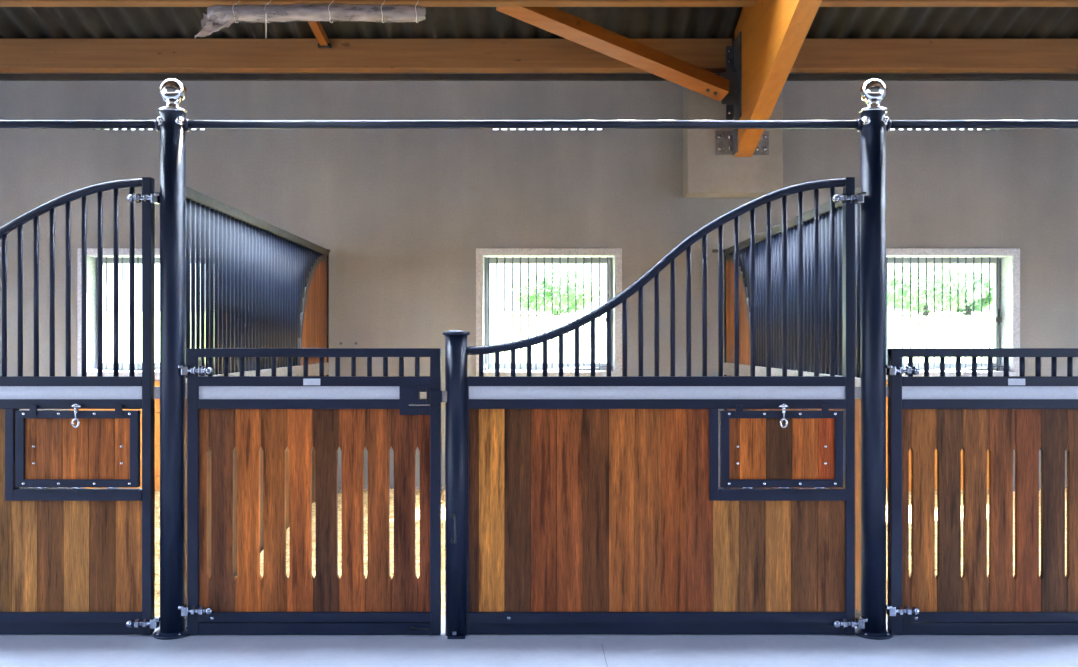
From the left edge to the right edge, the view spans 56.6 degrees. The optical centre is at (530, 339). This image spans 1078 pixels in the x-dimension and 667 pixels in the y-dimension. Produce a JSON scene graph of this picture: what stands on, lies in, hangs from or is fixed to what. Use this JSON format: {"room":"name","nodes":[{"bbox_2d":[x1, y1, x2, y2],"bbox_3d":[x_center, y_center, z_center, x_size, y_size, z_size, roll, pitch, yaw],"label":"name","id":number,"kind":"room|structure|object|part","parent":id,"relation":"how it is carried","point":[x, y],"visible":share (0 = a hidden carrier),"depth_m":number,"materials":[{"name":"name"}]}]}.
{"room":"farm building","nodes":[
{"label":"farm building","id":0,"kind":"room"},
{"bbox_2d":[0,73,1077,492],"bbox_3d":[0.000,-0.505,8.195,14.000,3.700,0.300,0,0,0],"label":"wall","id":1,"kind":"structure","parent":0,"point":[402,216],"depth_m":8.05,"materials":[{"name":"grey paint"}]},
{"bbox_2d":[70,381,159,491],"bbox_3d":[-3.117,0.837,8.027,1.150,1.016,0.034,0,0,0],"label":"board","id":2,"kind":"object","parent":1,"relation":"attached to","point":[157,383],"visible":0.03,"depth_m":8.01,"materials":[{"name":"wood"}]},
{"bbox_2d":[77,248,200,379],"bbox_3d":[-3.057,-0.208,8.170,1.174,1.056,0.274,0,0,0],"label":"window","id":3,"kind":"structure","parent":1,"relation":"in","point":[91,252],"depth_m":8.14,"materials":[{"name":"clear glass"}]},
{"bbox_3d":[-3.057,-0.212,8.271,1.054,0.928,0.073,0,0,0],"label":"sash","id":4,"kind":"part","parent":3,"relation":"part of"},
{"bbox_2d":[93,129,205,129],"bbox_3d":[-3.067,-1.728,8.061,0.910,0.088,0.028,0,0,0],"label":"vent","id":5,"kind":"structure","parent":1,"relation":"attached to","point":[93,129],"depth_m":8.05,"materials":[{"name":"metal"}]},
{"bbox_2d":[0,74,1077,80],"bbox_3d":[0.000,-2.110,8.030,14.000,0.049,0.030,0,0,0],"label":"trim","id":6,"kind":"structure","parent":1,"relation":"attached to","point":[3,77],"depth_m":8.02,"materials":[{"name":"brown wood"}]},
{"bbox_2d":[491,129,603,129],"bbox_3d":[0.135,-1.728,8.061,0.910,0.088,0.028,0,0,0],"label":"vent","id":7,"kind":"structure","parent":1,"relation":"attached to","point":[491,129],"depth_m":8.05,"materials":[{"name":"metal"}]},
{"bbox_2d":[476,248,621,375],"bbox_3d":[0.145,-0.208,8.170,1.174,1.056,0.274,0,0,0],"label":"window","id":8,"kind":"structure","parent":1,"relation":"in","point":[612,257],"depth_m":8.20,"materials":[{"name":"clear glass"}]},
{"bbox_2d":[683,76,782,197],"bbox_3d":[1.589,-1.599,7.907,0.738,0.913,0.275,0,0,0],"label":"concrete block","id":9,"kind":"object","parent":1,"relation":"attached to","point":[706,174],"visible":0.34,"depth_m":7.77,"materials":[{"name":"beige concrete"}]},
{"bbox_2d":[886,381,988,490],"bbox_3d":[3.283,0.837,8.027,1.150,1.016,0.034,0,0,0],"label":"board","id":10,"kind":"object","parent":1,"relation":"attached to","point":[886,381],"visible":0.02,"depth_m":8.01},
{"bbox_2d":[889,129,1001,129],"bbox_3d":[3.333,-1.728,8.061,0.910,0.088,0.028,0,0,0],"label":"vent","id":11,"kind":"structure","parent":1,"relation":"attached to","point":[889,129],"depth_m":8.05,"materials":[{"name":"metal"}]},
{"bbox_2d":[886,248,1019,379],"bbox_3d":[3.343,-0.208,8.170,1.174,1.056,0.274,0,0,0],"label":"window","id":12,"kind":"structure","parent":1,"relation":"in","point":[1005,261],"depth_m":8.20,"materials":[{"name":"clear glass"}]},
{"bbox_3d":[3.833,-0.190,8.206,0.050,0.130,0.031,0,0,0],"label":"handle","id":13,"kind":"part","parent":12,"relation":"part of","materials":[{"name":"metal"}]},
{"bbox_2d":[0,617,1077,666],"bbox_3d":[0.000,1.405,5.505,14.000,0.120,5.320,0,0,0],"label":"floor","id":14,"kind":"structure","parent":0,"point":[16,650],"depth_m":4.33,"materials":[{"name":"grey concrete"}]},
{"bbox_2d":[20,486,159,616],"bbox_3d":[-3.135,1.226,6.426,2.929,0.243,3.161,0,0,0],"label":"bedding","id":15,"kind":"object","parent":14,"relation":"on","point":[157,493],"visible":0.02,"depth_m":5.82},
{"bbox_2d":[153,78,188,639],"bbox_3d":[-1.637,0.075,4.570,0.168,2.540,0.168,0,0,0],"label":"post","id":16,"kind":"object","parent":14,"relation":"on","point":[172,91],"visible":0.96,"depth_m":4.52,"materials":[{"name":"metal"}]},
{"bbox_2d":[0,177,159,634],"bbox_3d":[-2.588,0.300,4.551,1.825,2.082,0.087,0,0,0],"label":"arched panel","id":17,"kind":"object","parent":16,"relation":"attached to","point":[77,559],"visible":1,"depth_m":4.56,"materials":[{"name":"brown wood"}]},
{"bbox_3d":[-2.629,0.292,4.570,1.720,0.044,0.050,0,0,0],"label":"rail","id":18,"kind":"part","parent":17,"relation":"part of","materials":[{"name":"black metal"}]},
{"bbox_3d":[-2.629,0.188,4.569,1.720,0.044,0.052,0,0,0],"label":"rail","id":19,"kind":"part","parent":17,"relation":"part of","materials":[{"name":"black metal"}]},
{"bbox_3d":[-2.629,1.290,4.570,1.720,0.102,0.050,0,0,0],"label":"rail","id":20,"kind":"part","parent":17,"relation":"part of","materials":[{"name":"black metal"}]},
{"bbox_3d":[-1.702,0.241,4.570,0.052,0.054,0.010,0,0,0],"label":"tie plate","id":21,"kind":"part","parent":17,"relation":"part of","materials":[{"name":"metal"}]},
{"bbox_2d":[0,117,162,131],"bbox_3d":[-2.433,-0.983,4.556,1.535,0.064,0.088,0,0,0],"label":"rail","id":22,"kind":"object","parent":16,"relation":"attached to","point":[4,124],"visible":0.94,"depth_m":4.55,"materials":[{"name":"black metal"}]},
{"bbox_2d":[178,348,441,634],"bbox_3d":[-0.998,0.689,4.553,1.191,1.303,0.087,0,0,0],"label":"door","id":23,"kind":"structure","parent":16,"relation":"attached to","point":[274,414],"depth_m":4.56,"materials":[{"name":"brown wood"}]},
{"bbox_3d":[-0.995,0.191,4.542,0.077,0.030,0.005,0,0,0],"label":"badge plate","id":24,"kind":"part","parent":23,"relation":"part of","materials":[{"name":"silver metal"}]},
{"bbox_3d":[-0.986,0.292,4.570,1.054,0.044,0.050,0,0,0],"label":"rail","id":25,"kind":"part","parent":23,"relation":"part of","materials":[{"name":"black metal"}]},
{"bbox_3d":[-0.987,0.058,4.570,1.152,0.040,0.052,0,0,0],"label":"rail","id":26,"kind":"part","parent":23,"relation":"part of","materials":[{"name":"black metal"}]},
{"bbox_3d":[-0.986,0.188,4.569,1.054,0.044,0.052,0,0,0],"label":"rail","id":27,"kind":"part","parent":23,"relation":"part of","materials":[{"name":"black metal"}]},
{"bbox_3d":[-0.986,1.290,4.570,1.054,0.102,0.050,0,0,0],"label":"rail","id":28,"kind":"part","parent":23,"relation":"part of","materials":[{"name":"black metal"}]},
{"bbox_2d":[176,117,869,131],"bbox_3d":[-0.037,-0.983,4.556,3.145,0.064,0.088,0,0,0],"label":"rail","id":29,"kind":"object","parent":16,"relation":"attached to","point":[188,124],"visible":1,"depth_m":4.55,"materials":[{"name":"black metal"}]},
{"bbox_2d":[186,187,329,626],"bbox_3d":[-1.629,0.311,6.299,0.065,2.069,3.372,0,0,0],"label":"wall","id":30,"kind":"structure","parent":14,"relation":"on","point":[264,285],"depth_m":5.83,"materials":[{"name":"black metal"}]},
{"bbox_2d":[442,330,469,638],"bbox_3d":[-0.341,0.651,4.561,0.127,1.389,0.144,0,0,0],"label":"post","id":31,"kind":"object","parent":14,"relation":"on","point":[454,395],"visible":0.98,"depth_m":4.53,"materials":[{"name":"metal"}]},
{"bbox_3d":[-0.346,0.852,4.508,0.010,0.122,0.038,0,0,-20],"label":"pull handle","id":32,"kind":"part","parent":31,"relation":"part of","materials":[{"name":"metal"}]},
{"bbox_3d":[-0.336,1.341,4.562,0.080,0.007,0.135,0,0,0],"label":"foot plate","id":33,"kind":"part","parent":31,"relation":"part of","materials":[{"name":"black metal"}]},
{"bbox_2d":[235,485,719,616],"bbox_3d":[-0.037,1.231,6.425,3.133,0.224,3.160,0,0,0],"label":"bedding","id":34,"kind":"object","parent":14,"relation":"on","point":[392,490],"visible":0.08,"depth_m":6.18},
{"bbox_2d":[712,187,859,616],"bbox_3d":[1.515,0.311,6.299,0.147,2.069,3.372,0,0,0],"label":"wall","id":35,"kind":"structure","parent":14,"relation":"on","point":[824,209],"depth_m":5.90,"materials":[{"name":"black metal"}]},
{"bbox_2d":[855,78,892,639],"bbox_3d":[1.564,0.075,4.570,0.168,2.540,0.168,0,0,0],"label":"post","id":36,"kind":"object","parent":14,"relation":"on","point":[873,91],"visible":0.99,"depth_m":4.52,"materials":[{"name":"metal"}]},
{"bbox_2d":[466,177,867,634],"bbox_3d":[0.613,0.300,4.551,1.825,2.082,0.087,0,0,0],"label":"arched panel","id":37,"kind":"object","parent":36,"relation":"attached to","point":[595,504],"visible":1,"depth_m":4.56,"materials":[{"name":"brown wood"}]},
{"bbox_3d":[0.572,0.292,4.570,1.720,0.044,0.050,0,0,0],"label":"rail","id":38,"kind":"part","parent":37,"relation":"part of","materials":[{"name":"black metal"}]},
{"bbox_3d":[0.572,0.188,4.569,1.720,0.044,0.052,0,0,0],"label":"rail","id":39,"kind":"part","parent":37,"relation":"part of","materials":[{"name":"black metal"}]},
{"bbox_3d":[0.572,1.290,4.570,1.720,0.102,0.050,0,0,0],"label":"rail","id":40,"kind":"part","parent":37,"relation":"part of","materials":[{"name":"black metal"}]},
{"bbox_3d":[1.499,0.241,4.570,0.052,0.054,0.010,0,0,0],"label":"tie plate","id":41,"kind":"part","parent":37,"relation":"part of","materials":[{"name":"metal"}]},
{"bbox_2d":[883,117,1077,131],"bbox_3d":[2.396,-0.983,4.556,1.608,0.064,0.088,0,0,0],"label":"rail","id":42,"kind":"object","parent":36,"relation":"attached to","point":[890,124],"visible":0.94,"depth_m":4.55,"materials":[{"name":"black metal"}]},
{"bbox_2d":[885,348,1077,634],"bbox_3d":[2.203,0.689,4.553,1.191,1.303,0.087,0,0,0],"label":"door","id":43,"kind":"structure","parent":36,"relation":"attached to","point":[974,414],"depth_m":4.56,"materials":[{"name":"brown wood"}]},
{"bbox_3d":[1.624,0.234,4.571,0.031,0.050,0.008,0,0,0],"label":"tie plate","id":44,"kind":"part","parent":43,"relation":"part of","materials":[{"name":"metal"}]},
{"bbox_3d":[2.213,0.058,4.570,1.152,0.040,0.052,0,0,0],"label":"rail","id":45,"kind":"part","parent":43,"relation":"part of","materials":[{"name":"black metal"}]},
{"bbox_3d":[2.215,0.292,4.570,1.054,0.044,0.050,0,0,0],"label":"rail","id":46,"kind":"part","parent":43,"relation":"part of","materials":[{"name":"black metal"}]},
{"bbox_3d":[2.215,0.188,4.569,1.054,0.044,0.052,0,0,0],"label":"rail","id":47,"kind":"part","parent":43,"relation":"part of","materials":[{"name":"black metal"}]},
{"bbox_3d":[2.215,1.290,4.570,1.054,0.102,0.050,0,0,0],"label":"rail","id":48,"kind":"part","parent":43,"relation":"part of","materials":[{"name":"black metal"}]},
{"bbox_3d":[2.205,0.191,4.542,0.077,0.030,0.005,0,0,0],"label":"badge plate","id":49,"kind":"part","parent":43,"relation":"part of","materials":[{"name":"silver metal"}]},
{"bbox_2d":[886,485,1066,616],"bbox_3d":[3.399,1.234,6.425,3.602,0.235,3.160,0,0,0],"label":"bedding","id":50,"kind":"object","parent":14,"relation":"on","point":[1066,485],"visible":0.06,"depth_m":6.32,"materials":[{"name":"beige"}]},
{"bbox_2d":[0,7,1077,45],"bbox_3d":[0.000,-2.550,7.390,14.400,0.813,2.410,0,0,0],"label":"ceiling","id":51,"kind":"structure","parent":0,"point":[15,22],"depth_m":7.72,"materials":[{"name":"metal"}]},
{"bbox_2d":[0,39,731,72],"bbox_3d":[-2.710,-2.251,7.925,8.580,0.232,0.150,0,0,0],"label":"ceiling beam","id":52,"kind":"structure","parent":51,"relation":"attached to","point":[16,55],"depth_m":7.85,"materials":[{"name":"brown wood"}]},
{"bbox_2d":[308,21,331,47],"bbox_3d":[-1.615,-2.363,7.470,0.100,0.147,0.786,0,0,0],"label":"strut","id":53,"kind":"object","parent":52,"relation":"attached to","point":[316,26],"visible":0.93,"depth_m":7.61,"materials":[{"name":"orange wood"}]},
{"bbox_2d":[715,0,821,156],"bbox_3d":[1.637,-2.529,5.756,0.415,2.216,4.023,0,0,0],"label":"rafter","id":54,"kind":"object","parent":51,"relation":"attached to","point":[769,36],"visible":0.91,"depth_m":6.97,"materials":[{"name":"wood"}]},
{"bbox_2d":[0,0,756,6],"bbox_3d":[-2.710,-2.475,7.040,8.580,0.225,0.110,0,0,0],"label":"beam","id":55,"kind":"structure","parent":54,"relation":"attached to","point":[3,3],"depth_m":7.00,"materials":[{"name":"brown wood"}]},
{"bbox_2d":[194,0,424,37],"bbox_3d":[-1.513,-2.215,6.901,1.571,0.318,0.179,0,0,0],"label":"roll","id":56,"kind":"object","parent":55,"relation":"hanging from","point":[397,13],"visible":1,"depth_m":6.86,"materials":[{"name":"grey"}]},
{"bbox_2d":[496,6,736,103],"bbox_3d":[0.666,-2.150,7.371,1.886,0.713,0.160,0,0,-16],"label":"brace","id":57,"kind":"object","parent":54,"relation":"attached to","point":[556,21],"visible":0.99,"depth_m":7.35,"materials":[{"name":"wood"}]},
{"bbox_3d":[1.514,-1.915,7.605,0.129,0.243,0.010,0,0,0],"label":"brace plate","id":58,"kind":"part","parent":57,"relation":"part of","materials":[{"name":"metal"}]},
{"bbox_3d":[1.505,-1.571,7.694,0.150,0.287,0.148,0,0,0],"label":"anchor plate","id":59,"kind":"part","parent":54,"relation":"part of","materials":[{"name":"grey metal"}]},
{"bbox_3d":[1.784,-1.529,7.761,0.122,0.186,0.013,0,0,0],"label":"anchor plate","id":60,"kind":"part","parent":54,"relation":"part of","materials":[{"name":"grey metal"}]},
{"bbox_2d":[819,0,1077,6],"bbox_3d":[4.357,-2.475,7.040,5.285,0.225,0.110,0,0,0],"label":"beam","id":61,"kind":"structure","parent":54,"relation":"attached to","point":[825,3],"depth_m":7.02,"materials":[{"name":"brown wood"}]},
{"bbox_2d":[790,39,1077,72],"bbox_3d":[4.357,-2.251,7.925,5.285,0.232,0.150,0,0,0],"label":"beam","id":62,"kind":"structure","parent":51,"relation":"attached to","point":[814,55],"depth_m":7.85,"materials":[{"name":"brown wood"}]},
{"label":"outside","id":63,"kind":"structure","parent":0,"visible":0},
{"bbox_2d":[103,311,992,362],"bbox_3d":[10.000,-1.180,76.455,160.000,5.350,136.180,0,0,0],"label":"field","id":64,"kind":"structure","parent":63,"point":[508,314],"depth_m":28.05,"materials":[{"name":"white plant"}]},
{"bbox_2d":[510,267,600,314],"bbox_3d":[0.990,-1.822,39.961,3.611,2.159,3.684,0,0,0],"label":"broadleaf tree","id":65,"kind":"object","parent":64,"relation":"on","point":[540,276],"visible":0.77,"depth_m":39.08,"materials":[{"name":"green plant"}]},
{"bbox_2d":[888,264,985,315],"bbox_3d":[15.120,-1.832,37.983,4.108,2.377,4.075,0,0,0],"label":"broadleaf tree","id":66,"kind":"object","parent":64,"relation":"on","point":[922,269],"visible":0.75,"depth_m":37.01,"materials":[{"name":"green plant"}]},
{"bbox_2d":[938,268,992,314],"bbox_3d":[17.913,-1.868,40.968,2.574,2.250,2.616,0,0,0],"label":"broadleaf tree","id":67,"kind":"object","parent":64,"relation":"on","point":[985,280],"visible":0.34,"depth_m":40.30,"materials":[{"name":"green plant"}]}
]}

